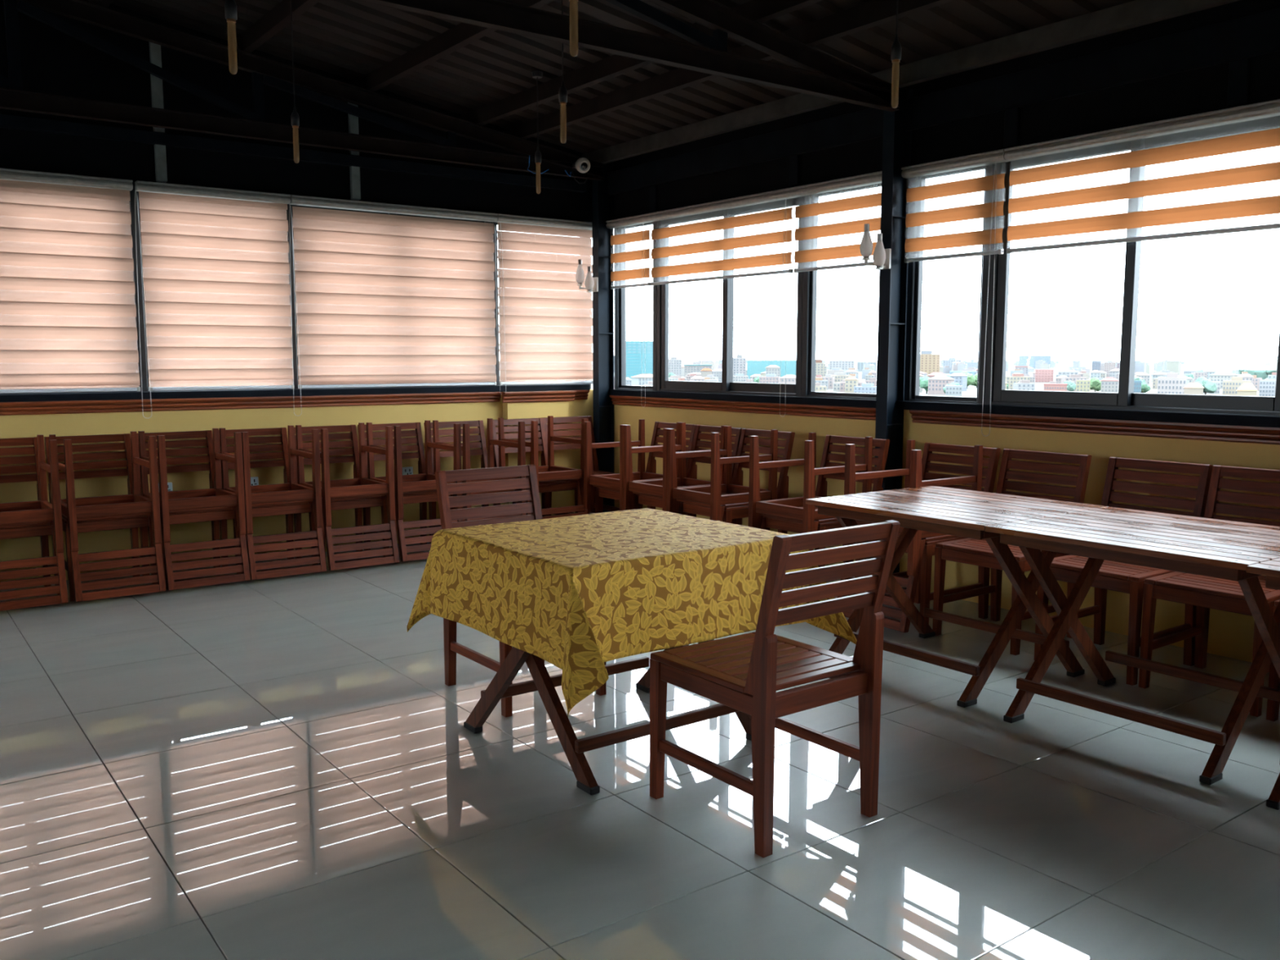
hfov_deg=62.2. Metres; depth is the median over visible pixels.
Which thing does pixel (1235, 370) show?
house
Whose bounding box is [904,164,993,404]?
window
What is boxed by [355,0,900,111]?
roof truss
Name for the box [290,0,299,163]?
pendant bulb
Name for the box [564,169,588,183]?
loose cable
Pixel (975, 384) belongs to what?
tree
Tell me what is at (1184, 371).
building
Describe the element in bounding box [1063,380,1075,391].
tree
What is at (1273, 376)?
house
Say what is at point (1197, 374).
house
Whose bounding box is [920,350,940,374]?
building
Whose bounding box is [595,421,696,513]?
slatted chair
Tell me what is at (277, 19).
purlin
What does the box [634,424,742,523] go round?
slatted chair
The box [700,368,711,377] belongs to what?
house
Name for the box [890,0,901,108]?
pendant bulb
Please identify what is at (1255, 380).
house
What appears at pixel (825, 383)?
house
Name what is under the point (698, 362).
house
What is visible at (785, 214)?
zebra blind
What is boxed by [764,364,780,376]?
house
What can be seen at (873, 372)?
house
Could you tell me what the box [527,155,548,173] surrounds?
loose cable
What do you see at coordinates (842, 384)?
house
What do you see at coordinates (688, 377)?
house
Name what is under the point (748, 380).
house
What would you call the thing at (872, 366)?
house
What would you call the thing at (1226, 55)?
wall
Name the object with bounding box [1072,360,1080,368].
house
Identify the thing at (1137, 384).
building
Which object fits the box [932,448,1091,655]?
slatted chair
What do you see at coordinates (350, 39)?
ceiling
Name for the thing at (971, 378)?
tree
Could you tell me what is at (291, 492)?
slatted chair
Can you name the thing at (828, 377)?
house
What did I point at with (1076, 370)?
house
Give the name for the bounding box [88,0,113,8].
purlin
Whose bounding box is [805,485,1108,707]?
folding table
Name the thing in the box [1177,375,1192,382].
house
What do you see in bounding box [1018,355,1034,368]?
building
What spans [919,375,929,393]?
tree
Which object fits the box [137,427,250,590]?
slatted chair
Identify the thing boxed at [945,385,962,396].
house
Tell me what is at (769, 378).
house
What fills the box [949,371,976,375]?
building
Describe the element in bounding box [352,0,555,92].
purlin
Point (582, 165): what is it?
security camera
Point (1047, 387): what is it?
building
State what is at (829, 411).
trim
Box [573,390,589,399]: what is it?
trim
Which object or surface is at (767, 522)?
slatted chair
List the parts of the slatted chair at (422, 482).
leg, leg, leg, leg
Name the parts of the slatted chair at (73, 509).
leg, seat, leg, leg, leg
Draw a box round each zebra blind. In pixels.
[0,168,151,418]
[134,180,302,416]
[288,194,506,395]
[495,213,592,385]
[605,213,652,407]
[646,187,794,416]
[790,171,881,272]
[901,148,1010,436]
[1004,98,1279,253]
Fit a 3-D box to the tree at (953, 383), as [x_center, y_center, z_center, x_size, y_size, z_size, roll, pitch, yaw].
[263.625,-76.826,894.875,14.974,11.443,12.911,-5,8,-36]
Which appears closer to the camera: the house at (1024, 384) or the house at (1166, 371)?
the house at (1024, 384)
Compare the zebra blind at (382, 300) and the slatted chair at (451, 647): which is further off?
the zebra blind at (382, 300)
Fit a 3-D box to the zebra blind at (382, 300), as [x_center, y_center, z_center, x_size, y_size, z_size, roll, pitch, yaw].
[-1.640,-1.242,7.425,1.572,1.330,0.066,-5,8,-36]
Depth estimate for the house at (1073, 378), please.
1017.03 m
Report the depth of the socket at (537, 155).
6.53 m
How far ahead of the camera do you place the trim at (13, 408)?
6.80 m
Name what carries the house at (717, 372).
on the ground
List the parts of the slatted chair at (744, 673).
leg, seat, leg, seat, leg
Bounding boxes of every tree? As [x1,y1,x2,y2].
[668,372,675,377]
[754,375,763,382]
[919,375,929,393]
[942,382,959,393]
[960,371,975,388]
[969,373,977,387]
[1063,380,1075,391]
[1089,377,1101,391]
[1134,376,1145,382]
[1141,382,1150,393]
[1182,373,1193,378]
[1195,376,1217,395]
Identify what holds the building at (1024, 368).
on the ground
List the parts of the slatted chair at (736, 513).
leg, leg, seat, leg, leg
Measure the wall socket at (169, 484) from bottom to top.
0.086 m
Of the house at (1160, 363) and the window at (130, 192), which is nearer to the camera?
the window at (130, 192)
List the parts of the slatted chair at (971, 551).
leg, seat, leg, leg, seat, leg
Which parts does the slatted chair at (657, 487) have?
leg, leg, leg, leg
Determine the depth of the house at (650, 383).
885.23 m
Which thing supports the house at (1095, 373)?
on the ground
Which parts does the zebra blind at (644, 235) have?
rail, bead chain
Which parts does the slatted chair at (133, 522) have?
leg, seat, leg, leg, leg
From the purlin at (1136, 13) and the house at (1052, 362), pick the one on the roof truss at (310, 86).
the purlin at (1136, 13)
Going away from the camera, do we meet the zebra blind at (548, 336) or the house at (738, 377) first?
the zebra blind at (548, 336)
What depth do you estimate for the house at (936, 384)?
920.04 m
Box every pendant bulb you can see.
[224,0,237,73]
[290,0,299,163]
[531,71,542,194]
[558,0,567,142]
[568,0,577,57]
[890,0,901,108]
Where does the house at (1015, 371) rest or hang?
on the ground
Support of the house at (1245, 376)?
on the ground
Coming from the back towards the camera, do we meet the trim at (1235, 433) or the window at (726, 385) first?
the window at (726, 385)
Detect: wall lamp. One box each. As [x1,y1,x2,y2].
[575,259,598,292]
[859,223,891,270]
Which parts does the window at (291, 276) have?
sash, sash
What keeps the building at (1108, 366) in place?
on the ground
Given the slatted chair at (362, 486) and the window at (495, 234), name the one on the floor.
the slatted chair at (362, 486)
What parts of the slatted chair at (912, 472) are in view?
leg, leg, leg, seat, leg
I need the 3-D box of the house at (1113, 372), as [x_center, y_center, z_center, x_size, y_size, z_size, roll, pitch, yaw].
[626.385,-137.068,1391.408,18.934,17.965,17.766,4,7,29]
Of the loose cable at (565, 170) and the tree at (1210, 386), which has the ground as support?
the tree at (1210, 386)
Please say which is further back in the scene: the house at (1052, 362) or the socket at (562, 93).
the house at (1052, 362)
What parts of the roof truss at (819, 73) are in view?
web post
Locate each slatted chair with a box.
[0,434,68,610]
[0,436,60,595]
[44,433,157,601]
[48,431,165,601]
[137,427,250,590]
[137,430,242,589]
[218,427,318,566]
[219,425,326,580]
[293,424,389,558]
[295,422,399,570]
[357,422,454,555]
[366,420,462,561]
[423,420,518,543]
[432,417,526,521]
[435,464,606,717]
[493,417,581,516]
[497,415,587,519]
[542,415,619,515]
[583,419,680,514]
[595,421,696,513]
[622,422,727,511]
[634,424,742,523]
[649,520,900,857]
[666,426,777,521]
[678,428,795,533]
[747,432,872,551]
[760,435,889,567]
[837,440,982,632]
[854,442,1000,624]
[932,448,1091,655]
[1034,457,1213,685]
[1137,465,1279,716]
[1266,599,1279,721]
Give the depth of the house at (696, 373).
1546.44 m
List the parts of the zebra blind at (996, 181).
rail, bead chain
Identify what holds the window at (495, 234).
in the wall at (54, 62)
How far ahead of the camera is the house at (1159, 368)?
2287.72 m
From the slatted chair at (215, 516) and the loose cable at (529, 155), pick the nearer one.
the slatted chair at (215, 516)
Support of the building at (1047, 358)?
on the ground
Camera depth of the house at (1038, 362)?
2605.65 m
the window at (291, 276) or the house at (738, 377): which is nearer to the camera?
the window at (291, 276)
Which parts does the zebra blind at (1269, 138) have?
rail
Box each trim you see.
[0,391,502,415]
[502,390,576,403]
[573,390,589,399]
[609,395,875,420]
[909,409,1279,444]
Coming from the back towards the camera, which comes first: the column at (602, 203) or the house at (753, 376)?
the house at (753, 376)
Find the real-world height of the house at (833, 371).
17.540 m
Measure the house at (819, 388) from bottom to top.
11.221 m
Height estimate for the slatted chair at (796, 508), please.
0.870 m
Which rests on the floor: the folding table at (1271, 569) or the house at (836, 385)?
the folding table at (1271, 569)
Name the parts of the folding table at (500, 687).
leg, leg, leg, leg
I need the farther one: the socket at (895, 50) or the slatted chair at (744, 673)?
the socket at (895, 50)
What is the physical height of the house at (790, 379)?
17.175 m
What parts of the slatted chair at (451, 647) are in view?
leg, leg, leg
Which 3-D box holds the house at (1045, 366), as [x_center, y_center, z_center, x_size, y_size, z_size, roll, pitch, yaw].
[839.485,-231.541,2197.347,17.952,22.052,11.742,3,7,27]
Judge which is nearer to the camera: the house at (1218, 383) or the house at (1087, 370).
the house at (1218, 383)
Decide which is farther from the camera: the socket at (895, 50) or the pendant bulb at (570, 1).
the socket at (895, 50)
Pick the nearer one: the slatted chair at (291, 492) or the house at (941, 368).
the slatted chair at (291, 492)
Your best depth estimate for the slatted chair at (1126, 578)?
4.58 m
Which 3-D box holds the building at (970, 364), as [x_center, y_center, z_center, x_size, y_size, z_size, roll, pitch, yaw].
[890.921,-308.583,2870.739,53.843,21.704,43.075,2,7,17]
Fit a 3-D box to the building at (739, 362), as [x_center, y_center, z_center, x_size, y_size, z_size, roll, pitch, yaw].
[125.926,-140.731,1343.221,16.230,36.220,13.234,1,7,5]
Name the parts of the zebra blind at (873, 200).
rail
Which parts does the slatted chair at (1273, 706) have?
seat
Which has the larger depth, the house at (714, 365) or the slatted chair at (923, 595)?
the house at (714, 365)
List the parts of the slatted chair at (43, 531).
leg, leg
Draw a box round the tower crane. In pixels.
[760,337,775,360]
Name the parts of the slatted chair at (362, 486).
leg, leg, leg, leg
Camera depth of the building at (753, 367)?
1430.92 m
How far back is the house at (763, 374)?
1267.72 m
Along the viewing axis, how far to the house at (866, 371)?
1619.86 m
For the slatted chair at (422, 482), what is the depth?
6.91 m
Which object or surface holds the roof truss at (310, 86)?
attached to the wall
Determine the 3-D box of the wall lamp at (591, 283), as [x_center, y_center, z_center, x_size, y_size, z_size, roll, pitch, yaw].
[-0.415,-1.570,8.160,0.154,0.248,0.116,-5,8,-36]
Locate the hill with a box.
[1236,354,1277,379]
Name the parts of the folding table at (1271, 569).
leg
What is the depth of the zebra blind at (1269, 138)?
4.80 m
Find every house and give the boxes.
[626,377,631,385]
[631,373,653,385]
[643,381,653,386]
[668,375,686,380]
[675,377,688,381]
[681,366,684,376]
[684,373,696,381]
[686,372,700,375]
[690,375,704,381]
[693,360,705,364]
[700,360,717,370]
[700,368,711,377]
[706,374,718,379]
[706,379,718,382]
[711,368,721,382]
[733,373,748,382]
[743,378,757,382]
[750,373,760,382]
[759,373,782,383]
[760,371,765,376]
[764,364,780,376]
[780,374,795,383]
[814,382,826,391]
[815,377,828,390]
[821,374,835,389]
[826,368,844,374]
[831,373,851,382]
[833,379,844,391]
[840,379,864,392]
[844,369,858,376]
[844,376,857,392]
[849,373,858,379]
[853,382,876,393]
[862,367,871,378]
[863,362,869,369]
[865,373,874,380]
[865,377,876,386]
[869,364,875,370]
[869,370,876,380]
[920,371,928,377]
[927,372,946,377]
[927,375,955,395]
[939,365,943,373]
[942,365,951,373]
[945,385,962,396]
[948,373,967,391]
[951,363,960,371]
[957,362,967,371]
[963,367,976,371]
[1004,373,1030,390]
[1009,368,1023,376]
[1013,379,1035,390]
[1023,374,1035,382]
[1028,367,1034,372]
[1035,360,1045,368]
[1040,363,1049,368]
[1050,360,1055,367]
[1055,375,1067,383]
[1061,374,1087,391]
[1070,368,1085,373]
[1071,366,1090,377]
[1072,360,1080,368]
[1075,379,1090,391]
[1080,371,1088,379]
[1089,370,1106,379]
[1090,369,1100,378]
[1100,364,1104,371]
[1100,377,1118,392]
[1109,368,1119,378]
[1115,373,1139,382]
[1134,360,1146,373]
[1135,373,1150,384]
[1151,372,1166,382]
[1151,376,1165,388]
[1153,361,1163,370]
[1153,370,1174,373]
[1155,366,1162,371]
[1163,360,1168,370]
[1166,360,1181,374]
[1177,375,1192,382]
[1183,382,1204,395]
[1189,361,1194,368]
[1191,370,1207,382]
[1200,360,1206,364]
[1200,364,1217,373]
[1202,368,1214,379]
[1203,381,1220,393]
[1209,372,1238,388]
[1221,360,1227,367]
[1233,367,1239,374]
[1235,382,1257,395]
[1237,371,1250,376]
[1239,373,1253,383]
[1252,375,1262,391]
[1267,372,1276,379]
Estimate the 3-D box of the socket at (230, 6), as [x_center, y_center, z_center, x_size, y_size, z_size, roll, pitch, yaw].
[-1.457,-1.689,3.773,0.042,0.097,0.042,-5,8,-36]
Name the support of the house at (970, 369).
on the ground
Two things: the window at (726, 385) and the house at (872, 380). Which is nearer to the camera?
the window at (726, 385)
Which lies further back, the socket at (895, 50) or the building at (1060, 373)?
the building at (1060, 373)
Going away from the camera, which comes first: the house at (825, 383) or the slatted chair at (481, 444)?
the slatted chair at (481, 444)
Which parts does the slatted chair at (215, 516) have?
leg, leg, leg, leg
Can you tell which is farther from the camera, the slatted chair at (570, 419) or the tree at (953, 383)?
the tree at (953, 383)
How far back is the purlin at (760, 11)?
6.25 m
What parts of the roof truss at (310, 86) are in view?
web post, web post, web post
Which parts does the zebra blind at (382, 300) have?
rail, bead chain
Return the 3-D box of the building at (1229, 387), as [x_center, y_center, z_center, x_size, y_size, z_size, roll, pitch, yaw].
[468.316,-72.508,832.239,18.899,17.088,15.369,4,7,29]
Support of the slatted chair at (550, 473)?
on the slatted chair at (544, 488)
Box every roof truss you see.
[0,0,604,180]
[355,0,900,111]
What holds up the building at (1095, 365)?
on the ground
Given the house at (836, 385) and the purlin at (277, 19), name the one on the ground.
the house at (836, 385)
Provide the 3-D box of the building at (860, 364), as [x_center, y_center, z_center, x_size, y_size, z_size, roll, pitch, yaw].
[544.459,-271.888,2545.969,44.355,22.789,35.734,1,7,12]
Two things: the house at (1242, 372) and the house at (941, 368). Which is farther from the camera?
the house at (941, 368)
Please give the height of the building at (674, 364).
33.313 m
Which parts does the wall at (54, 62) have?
steel rail, panel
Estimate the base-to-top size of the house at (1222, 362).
22.647 m
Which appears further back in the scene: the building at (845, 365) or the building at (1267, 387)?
the building at (845, 365)
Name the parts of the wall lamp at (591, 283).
lamp shade, arm, lamp shade, plate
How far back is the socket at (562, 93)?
4.98 m
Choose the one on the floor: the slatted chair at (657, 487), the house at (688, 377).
the slatted chair at (657, 487)
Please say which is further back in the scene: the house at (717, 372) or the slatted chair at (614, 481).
the house at (717, 372)
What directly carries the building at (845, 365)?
on the ground
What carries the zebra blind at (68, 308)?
attached to the window at (130, 192)
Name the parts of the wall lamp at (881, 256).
lamp shade, arm, lamp shade, arm, plate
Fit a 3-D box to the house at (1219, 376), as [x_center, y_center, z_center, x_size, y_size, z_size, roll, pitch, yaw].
[610.924,-104.295,1109.466,24.709,17.083,16.898,6,9,40]
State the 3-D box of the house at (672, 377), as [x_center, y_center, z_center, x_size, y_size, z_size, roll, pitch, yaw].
[38.802,-110.220,1181.970,20.920,12.337,20.618,-2,7,-17]
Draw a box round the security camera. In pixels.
[572,157,590,173]
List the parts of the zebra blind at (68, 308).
rail, bead chain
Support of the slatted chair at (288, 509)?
on the floor
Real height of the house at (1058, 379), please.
12.635 m
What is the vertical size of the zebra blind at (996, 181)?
1.463 m
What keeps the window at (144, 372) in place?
in the wall at (54, 62)
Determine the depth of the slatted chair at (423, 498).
7.38 m
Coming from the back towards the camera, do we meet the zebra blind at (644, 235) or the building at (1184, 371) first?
the building at (1184, 371)
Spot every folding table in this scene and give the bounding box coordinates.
[463,639,751,795]
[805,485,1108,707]
[985,506,1279,785]
[1246,557,1279,809]
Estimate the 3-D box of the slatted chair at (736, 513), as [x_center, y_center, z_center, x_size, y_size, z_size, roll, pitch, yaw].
[0.597,0.134,6.585,0.555,0.870,0.453,-5,8,-36]
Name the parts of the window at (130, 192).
sash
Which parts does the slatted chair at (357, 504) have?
leg, leg, leg, leg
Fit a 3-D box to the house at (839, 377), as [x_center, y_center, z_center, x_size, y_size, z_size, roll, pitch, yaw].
[210.649,-105.239,1121.015,21.554,16.329,16.979,-1,7,-7]
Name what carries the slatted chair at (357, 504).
on the floor
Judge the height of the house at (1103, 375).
15.021 m
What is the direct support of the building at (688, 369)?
on the ground
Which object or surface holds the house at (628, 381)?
on the ground
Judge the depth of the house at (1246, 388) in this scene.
658.81 m
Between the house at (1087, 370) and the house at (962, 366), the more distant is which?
the house at (962, 366)
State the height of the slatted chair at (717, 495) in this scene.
0.870 m
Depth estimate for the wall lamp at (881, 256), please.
5.84 m
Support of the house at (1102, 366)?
on the ground
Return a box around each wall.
[0,0,593,581]
[604,0,1279,662]
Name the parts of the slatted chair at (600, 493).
leg, leg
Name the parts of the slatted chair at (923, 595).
leg, leg, leg, seat, leg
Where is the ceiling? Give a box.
[111,0,1134,153]
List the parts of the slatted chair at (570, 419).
leg, leg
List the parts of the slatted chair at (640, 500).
leg, leg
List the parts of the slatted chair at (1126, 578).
leg, seat, leg, leg, seat, leg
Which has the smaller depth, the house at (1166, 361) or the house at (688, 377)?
the house at (688, 377)
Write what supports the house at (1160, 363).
on the ground
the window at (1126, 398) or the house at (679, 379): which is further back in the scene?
the house at (679, 379)
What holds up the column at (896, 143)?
on the floor
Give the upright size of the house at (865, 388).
9.908 m
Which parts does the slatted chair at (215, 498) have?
leg, leg, leg, leg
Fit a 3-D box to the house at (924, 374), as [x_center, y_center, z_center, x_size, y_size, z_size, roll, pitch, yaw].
[374.204,-139.902,1433.194,24.519,14.073,18.995,4,8,33]
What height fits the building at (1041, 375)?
17.208 m
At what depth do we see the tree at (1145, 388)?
889.46 m
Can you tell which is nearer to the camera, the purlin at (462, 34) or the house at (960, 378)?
the purlin at (462, 34)
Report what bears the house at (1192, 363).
on the ground
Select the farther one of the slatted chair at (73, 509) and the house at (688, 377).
the house at (688, 377)
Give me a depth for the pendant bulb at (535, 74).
6.52 m
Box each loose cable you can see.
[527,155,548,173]
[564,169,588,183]
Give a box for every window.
[0,191,141,394]
[129,183,292,391]
[286,204,490,389]
[490,222,591,389]
[613,221,657,391]
[656,195,804,396]
[800,183,881,399]
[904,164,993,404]
[984,115,1279,415]
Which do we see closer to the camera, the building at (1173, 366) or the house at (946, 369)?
the building at (1173, 366)
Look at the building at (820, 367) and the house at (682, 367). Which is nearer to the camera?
the building at (820, 367)
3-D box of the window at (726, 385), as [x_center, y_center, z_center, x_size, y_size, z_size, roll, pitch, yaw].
[0.605,-1.225,7.291,0.085,1.350,1.510,-5,8,-36]
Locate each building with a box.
[626,341,653,379]
[668,356,681,377]
[684,364,711,377]
[733,354,746,375]
[746,352,795,378]
[815,359,826,377]
[829,360,853,369]
[857,361,875,371]
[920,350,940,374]
[942,357,960,371]
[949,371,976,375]
[960,361,977,368]
[1014,365,1029,374]
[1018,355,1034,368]
[1033,355,1050,368]
[1035,368,1053,382]
[1043,383,1067,391]
[1057,371,1078,377]
[1091,361,1100,371]
[1104,361,1115,377]
[1133,380,1142,393]
[1156,373,1186,394]
[1183,370,1195,374]
[1222,376,1250,395]
[1258,379,1275,396]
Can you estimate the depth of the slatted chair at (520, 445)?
7.27 m
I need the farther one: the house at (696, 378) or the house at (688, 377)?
the house at (688, 377)
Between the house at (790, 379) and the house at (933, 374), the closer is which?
the house at (790, 379)
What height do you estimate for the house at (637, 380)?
17.259 m
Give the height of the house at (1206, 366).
19.903 m
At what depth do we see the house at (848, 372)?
1413.90 m
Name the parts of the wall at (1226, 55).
steel post, steel post, panel, steel rail, steel post, steel post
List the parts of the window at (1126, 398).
sash, sash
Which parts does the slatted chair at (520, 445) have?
leg, leg, leg, leg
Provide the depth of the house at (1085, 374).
1531.78 m
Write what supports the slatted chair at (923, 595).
on the floor
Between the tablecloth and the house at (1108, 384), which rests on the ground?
the house at (1108, 384)
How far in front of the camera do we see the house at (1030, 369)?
2401.61 m
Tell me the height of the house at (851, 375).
13.275 m
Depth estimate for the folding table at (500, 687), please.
3.48 m
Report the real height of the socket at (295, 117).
0.097 m
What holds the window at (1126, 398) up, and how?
in the wall at (1226, 55)
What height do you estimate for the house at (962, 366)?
24.249 m
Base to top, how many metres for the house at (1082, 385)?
12.742 m
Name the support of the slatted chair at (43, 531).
on the floor
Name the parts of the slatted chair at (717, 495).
leg, leg, leg, seat, leg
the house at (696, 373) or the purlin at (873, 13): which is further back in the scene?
the house at (696, 373)
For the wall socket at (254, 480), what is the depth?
6.94 m
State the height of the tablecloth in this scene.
0.415 m
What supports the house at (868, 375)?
on the ground
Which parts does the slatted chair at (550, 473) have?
leg, leg, leg, leg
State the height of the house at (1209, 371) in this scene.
17.235 m
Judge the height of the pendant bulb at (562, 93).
0.832 m
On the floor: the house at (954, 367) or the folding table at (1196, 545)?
the folding table at (1196, 545)
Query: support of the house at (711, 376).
on the ground
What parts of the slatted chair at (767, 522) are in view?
leg, leg, leg, seat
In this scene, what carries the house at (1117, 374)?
on the ground
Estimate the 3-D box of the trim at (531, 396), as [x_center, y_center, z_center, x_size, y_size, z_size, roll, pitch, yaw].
[-0.762,-0.635,8.074,0.630,0.081,0.045,-5,8,-36]
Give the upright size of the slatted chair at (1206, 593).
0.870 m
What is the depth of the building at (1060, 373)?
1246.70 m
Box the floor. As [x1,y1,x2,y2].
[0,542,1279,959]
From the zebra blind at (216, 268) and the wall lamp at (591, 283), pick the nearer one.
the zebra blind at (216, 268)
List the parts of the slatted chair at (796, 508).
leg, leg, leg, seat, leg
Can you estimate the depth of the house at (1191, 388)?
725.69 m
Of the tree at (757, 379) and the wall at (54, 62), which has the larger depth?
the tree at (757, 379)
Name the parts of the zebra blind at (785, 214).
rail, bead chain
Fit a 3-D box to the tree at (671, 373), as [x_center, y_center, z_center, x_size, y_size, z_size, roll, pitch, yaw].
[34.755,-124.763,1291.345,21.012,16.360,19.655,-5,8,-36]
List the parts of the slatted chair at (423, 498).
leg, leg, leg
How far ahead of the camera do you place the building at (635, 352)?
1241.69 m
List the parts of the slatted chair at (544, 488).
leg, leg, leg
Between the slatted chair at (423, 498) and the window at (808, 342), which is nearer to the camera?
the window at (808, 342)
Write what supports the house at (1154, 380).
on the ground
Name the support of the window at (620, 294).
in the wall at (1226, 55)
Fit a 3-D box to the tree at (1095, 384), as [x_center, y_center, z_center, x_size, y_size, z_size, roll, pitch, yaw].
[424.664,-88.946,989.478,18.588,13.970,14.768,-5,8,-36]
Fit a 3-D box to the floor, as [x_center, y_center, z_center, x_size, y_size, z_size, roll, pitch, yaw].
[-0.759,1.137,2.184,8.850,0.120,10.320,-5,8,-36]
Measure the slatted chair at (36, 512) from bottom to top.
0.870 m
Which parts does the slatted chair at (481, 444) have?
leg, leg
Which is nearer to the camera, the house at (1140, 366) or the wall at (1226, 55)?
the wall at (1226, 55)
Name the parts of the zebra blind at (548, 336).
rail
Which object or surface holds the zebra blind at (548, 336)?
attached to the window at (495, 234)
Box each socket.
[158,482,172,491]
[224,0,237,20]
[250,476,258,485]
[290,106,299,126]
[402,466,413,475]
[534,146,541,162]
[558,80,567,102]
[890,35,901,60]
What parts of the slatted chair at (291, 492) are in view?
leg, leg, leg, leg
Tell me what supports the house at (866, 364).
on the ground
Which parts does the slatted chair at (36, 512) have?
leg, leg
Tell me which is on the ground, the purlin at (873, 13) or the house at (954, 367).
the house at (954, 367)
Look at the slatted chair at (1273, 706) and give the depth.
3.87 m
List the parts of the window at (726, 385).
sash, sash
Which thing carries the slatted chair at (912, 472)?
on the floor
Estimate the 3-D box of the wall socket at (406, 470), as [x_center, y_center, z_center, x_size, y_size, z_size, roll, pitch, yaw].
[-1.664,-0.051,7.583,0.086,0.086,0.011,-5,8,-36]
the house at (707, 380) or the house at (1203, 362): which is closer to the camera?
the house at (707, 380)
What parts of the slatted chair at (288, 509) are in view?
leg, leg, leg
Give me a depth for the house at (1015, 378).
1029.40 m
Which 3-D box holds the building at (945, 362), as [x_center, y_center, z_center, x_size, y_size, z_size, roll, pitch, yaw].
[734.337,-271.295,2496.105,40.176,32.971,32.391,2,7,16]
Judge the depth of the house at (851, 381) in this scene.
940.25 m
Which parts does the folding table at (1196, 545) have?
leg, leg, leg, leg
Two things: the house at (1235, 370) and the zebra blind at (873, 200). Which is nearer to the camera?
the zebra blind at (873, 200)
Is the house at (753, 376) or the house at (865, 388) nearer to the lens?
the house at (865, 388)
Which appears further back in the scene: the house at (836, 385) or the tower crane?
the tower crane
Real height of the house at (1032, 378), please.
10.464 m
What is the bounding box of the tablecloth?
[407,507,857,715]
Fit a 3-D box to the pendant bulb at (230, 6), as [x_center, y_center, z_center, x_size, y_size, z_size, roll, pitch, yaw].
[-1.457,-1.984,3.740,0.068,1.067,0.066,-5,8,-36]
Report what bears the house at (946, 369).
on the ground
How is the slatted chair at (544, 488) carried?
on the floor
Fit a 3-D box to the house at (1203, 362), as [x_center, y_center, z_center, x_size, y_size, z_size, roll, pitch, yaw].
[3062.902,-641.027,5760.314,20.565,23.890,19.424,5,8,37]
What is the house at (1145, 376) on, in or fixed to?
on the ground
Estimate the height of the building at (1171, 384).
20.237 m
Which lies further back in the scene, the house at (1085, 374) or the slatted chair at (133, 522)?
the house at (1085, 374)
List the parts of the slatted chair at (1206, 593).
leg, seat, leg, leg, seat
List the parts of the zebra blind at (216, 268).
rail, bead chain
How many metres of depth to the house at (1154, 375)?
1399.14 m
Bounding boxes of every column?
[591,164,614,512]
[874,88,912,573]
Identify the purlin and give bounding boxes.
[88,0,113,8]
[230,0,319,53]
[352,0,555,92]
[459,0,822,125]
[502,0,954,139]
[581,0,1240,164]
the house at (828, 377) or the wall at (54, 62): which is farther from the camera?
the house at (828, 377)
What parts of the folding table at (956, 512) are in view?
leg, leg, leg, leg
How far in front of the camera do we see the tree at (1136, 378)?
962.43 m
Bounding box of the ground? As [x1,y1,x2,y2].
[498,360,1267,396]
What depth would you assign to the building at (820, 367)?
1323.71 m
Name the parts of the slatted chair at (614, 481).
leg, leg, leg, leg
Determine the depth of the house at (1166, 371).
1825.71 m

